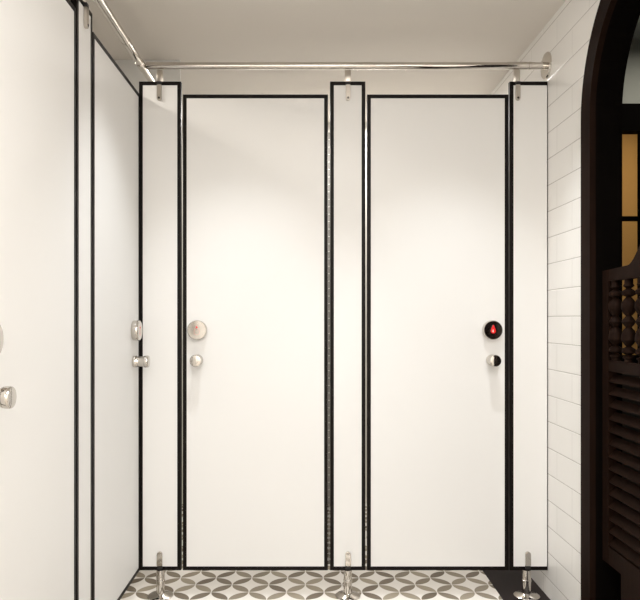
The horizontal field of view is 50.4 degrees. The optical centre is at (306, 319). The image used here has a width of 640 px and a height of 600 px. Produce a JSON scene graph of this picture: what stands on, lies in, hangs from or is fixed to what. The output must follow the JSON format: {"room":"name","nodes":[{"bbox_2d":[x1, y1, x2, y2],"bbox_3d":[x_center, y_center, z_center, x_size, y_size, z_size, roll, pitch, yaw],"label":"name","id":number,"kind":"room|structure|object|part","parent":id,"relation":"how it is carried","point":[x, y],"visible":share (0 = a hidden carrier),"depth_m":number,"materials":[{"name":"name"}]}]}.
{"room":"public restroom","nodes":[
{"label":"public restroom","id":0,"kind":"room"},
{"bbox_2d":[92,32,149,599],"bbox_3d":[-0.648,0.050,2.423,0.081,1.903,0.590,0,0,0],"label":"door","id":1,"kind":"structure","parent":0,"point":[117,361],"depth_m":2.35,"materials":[{"name":"white laminate"}]},
{"bbox_3d":[-0.638,0.160,2.620,0.061,0.047,0.047,0,0,0],"label":"turn knob","id":2,"kind":"part","parent":1,"relation":"part of","materials":[{"name":"silver metal"}]},
{"bbox_2d":[115,60,180,92],"bbox_3d":[-1.315,-0.041,3.120,1.469,2.298,0.020,0,0,0],"label":"wall","id":3,"kind":"structure","parent":0,"point":[129,68],"depth_m":3.11,"materials":[{"name":"paint"}]},
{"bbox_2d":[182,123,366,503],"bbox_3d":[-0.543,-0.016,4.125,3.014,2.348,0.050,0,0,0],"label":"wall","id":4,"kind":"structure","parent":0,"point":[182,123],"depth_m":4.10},
{"bbox_2d":[85,0,565,122],"bbox_3d":[-0.498,-1.215,0.150,3.103,0.050,7.900,0,0,0],"label":"ceiling","id":5,"kind":"structure","parent":0,"point":[182,30],"depth_m":2.88,"materials":[{"name":"paint"}]},
{"bbox_2d":[120,504,549,599],"bbox_3d":[-0.543,1.133,0.150,3.014,0.051,7.900,0,0,0],"label":"floor","id":6,"kind":"structure","parent":0,"point":[184,584],"depth_m":2.85,"materials":[{"name":"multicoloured tile"}]},
{"bbox_2d":[70,0,91,599],"bbox_3d":[-0.679,0.052,2.049,0.102,2.111,0.125,0,0,37],"label":"panel","id":7,"kind":"object","parent":6,"relation":"on","point":[83,14],"visible":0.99,"depth_m":2.03,"materials":[{"name":"white laminate"}]},
{"bbox_2d":[0,0,75,599],"bbox_3d":[-0.648,0.050,1.659,0.081,1.903,0.623,0,0,0],"label":"door","id":8,"kind":"structure","parent":7,"relation":"attached to","point":[38,37],"depth_m":1.68,"materials":[{"name":"white laminate"}]},
{"bbox_3d":[-0.638,0.160,1.405,0.061,0.047,0.047,0,0,0],"label":"turn knob","id":9,"kind":"part","parent":8,"relation":"part of","materials":[{"name":"silver metal"}]},
{"bbox_3d":[-0.679,0.050,1.659,0.020,1.903,0.623,0,0,0],"label":"edge frame","id":10,"kind":"part","parent":8,"relation":"part of","materials":[{"name":"black metal"}]},
{"bbox_3d":[-0.679,0.024,2.049,0.018,1.951,0.138,0,0,0],"label":"panel","id":11,"kind":"part","parent":7,"relation":"part of","materials":[{"name":"white laminate"}]},
{"bbox_2d":[94,0,155,81],"bbox_3d":[-0.663,-1.020,-0.343,0.080,0.080,6.906,0,0,0],"label":"headrail","id":12,"kind":"object","parent":7,"relation":"on","point":[102,5],"visible":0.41,"depth_m":2.44,"materials":[{"name":"silver metal"}]},
{"bbox_2d":[139,70,181,599],"bbox_3d":[-0.588,0.052,2.730,0.168,2.111,0.102,0,0,0],"label":"panel","id":13,"kind":"object","parent":6,"relation":"on","point":[160,101],"visible":1,"depth_m":2.72,"materials":[{"name":"white laminate"}]},
{"bbox_3d":[-0.590,-0.979,2.730,0.024,0.048,0.014,0,0,0],"label":"rail post","id":14,"kind":"part","parent":13,"relation":"part of","materials":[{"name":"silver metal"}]},
{"bbox_2d":[330,70,364,599],"bbox_3d":[0.163,0.052,2.730,0.123,2.111,0.103,0,0,38],"label":"panel","id":15,"kind":"object","parent":6,"relation":"on","point":[347,98],"visible":1,"depth_m":2.72,"materials":[{"name":"white laminate"}]},
{"bbox_2d":[183,95,329,569],"bbox_3d":[-0.203,0.050,2.699,0.587,1.903,0.081,0,0,0],"label":"door","id":16,"kind":"structure","parent":15,"relation":"attached to","point":[256,174],"depth_m":2.72,"materials":[{"name":"white laminate"}]},
{"bbox_3d":[-0.437,0.160,2.689,0.047,0.047,0.061,0,0,0],"label":"turn knob","id":17,"kind":"part","parent":16,"relation":"part of","materials":[{"name":"silver metal"}]},
{"bbox_3d":[0.164,-0.979,2.730,0.024,0.048,0.014,0,0,0],"label":"rail post","id":18,"kind":"part","parent":15,"relation":"part of","materials":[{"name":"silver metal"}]},
{"bbox_2d":[367,95,507,569],"bbox_3d":[0.523,0.050,2.699,0.566,1.903,0.081,0,0,0],"label":"door","id":19,"kind":"structure","parent":15,"relation":"attached to","point":[437,165],"depth_m":2.72,"materials":[{"name":"white laminate"}]},
{"bbox_3d":[0.738,0.160,2.689,0.047,0.047,0.061,0,0,0],"label":"turn knob","id":20,"kind":"part","parent":19,"relation":"part of","materials":[{"name":"silver metal"}]},
{"bbox_2d":[508,70,546,599],"bbox_3d":[0.886,0.052,2.730,0.151,2.111,0.102,0,0,0],"label":"panel","id":21,"kind":"object","parent":6,"relation":"on","point":[527,101],"visible":1,"depth_m":2.72,"materials":[{"name":"white laminate"}]},
{"bbox_2d":[146,52,551,79],"bbox_3d":[0.159,-1.020,2.730,1.609,0.106,0.106,0,0,0],"label":"headrail","id":22,"kind":"object","parent":21,"relation":"on","point":[545,65],"visible":1,"depth_m":2.72,"materials":[{"name":"silver metal"}]},
{"bbox_3d":[0.842,-0.979,2.730,0.024,0.048,0.014,0,0,0],"label":"rail post","id":23,"kind":"part","parent":21,"relation":"part of","materials":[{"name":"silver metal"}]},
{"bbox_2d":[490,0,599,599],"bbox_3d":[1.008,-0.016,0.150,0.089,2.348,7.900,0,0,0],"label":"wall","id":24,"kind":"structure","parent":0,"point":[566,36],"depth_m":2.56,"materials":[{"name":"white tile"}]},
{"bbox_2d":[581,0,639,599],"bbox_3d":[1.002,-0.023,1.908,0.109,2.262,0.924,0,0,0],"label":"door frame","id":25,"kind":"structure","parent":24,"relation":"in","point":[615,22],"depth_m":2.28,"materials":[{"name":"brown wood"}]},
{"bbox_3d":[0.959,-0.023,1.908,0.010,2.262,0.924,0,0,0],"label":"casing","id":26,"kind":"part","parent":25,"relation":"part of","materials":[{"name":"brown wood"}]},
{"bbox_2d":[603,246,639,599],"bbox_3d":[1.004,0.338,2.095,0.045,1.240,0.366,0,0,0],"label":"door","id":27,"kind":"structure","parent":25,"relation":"attached to","point":[624,559],"depth_m":2.16,"materials":[{"name":"brown wood"}]},
{"bbox_3d":[1.004,-0.199,2.101,0.027,0.141,0.268,0,0,0],"label":"rail","id":28,"kind":"part","parent":27,"relation":"part of","materials":[{"name":"brown wood"}]},
{"bbox_3d":[1.004,0.150,2.101,0.027,0.035,0.268,0,0,0],"label":"rail","id":29,"kind":"part","parent":27,"relation":"part of","materials":[{"name":"brown wood"}]},
{"bbox_3d":[1.004,0.852,2.101,0.027,0.212,0.268,0,0,0],"label":"rail","id":30,"kind":"part","parent":27,"relation":"part of","materials":[{"name":"brown wood"}]},
{"bbox_2d":[622,374,639,517],"bbox_3d":[2.326,0.678,3.830,2.547,0.860,0.060,0,0,0],"label":"wall","id":31,"kind":"structure","parent":0,"point":[623,386],"depth_m":3.80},
{"bbox_2d":[622,103,639,362],"bbox_3d":[2.326,-0.479,3.830,2.547,1.455,0.080,0,0,0],"label":"window","id":32,"kind":"structure","parent":31,"relation":"in","point":[630,112],"depth_m":3.83,"materials":[{"name":"brown glass"}]},
{"bbox_3d":[2.326,0.223,3.830,2.547,0.050,0.060,0,0,0],"label":"rail","id":33,"kind":"part","parent":32,"relation":"part of","materials":[{"name":"brown wood"}]},
{"bbox_2d":[623,39,639,102],"bbox_3d":[2.326,-1.391,3.840,2.547,0.369,0.040,0,0,0],"label":"wall","id":34,"kind":"structure","parent":0,"point":[631,91],"depth_m":3.82,"materials":[{"name":"white paint"}]},
{"bbox_2d":[633,17,639,38],"bbox_3d":[2.326,-1.599,0.600,2.547,0.046,8.800,0,0,0],"label":"ceiling","id":35,"kind":"structure","parent":0,"point":[637,30],"depth_m":3.72,"materials":[{"name":"white paint"}]}
]}

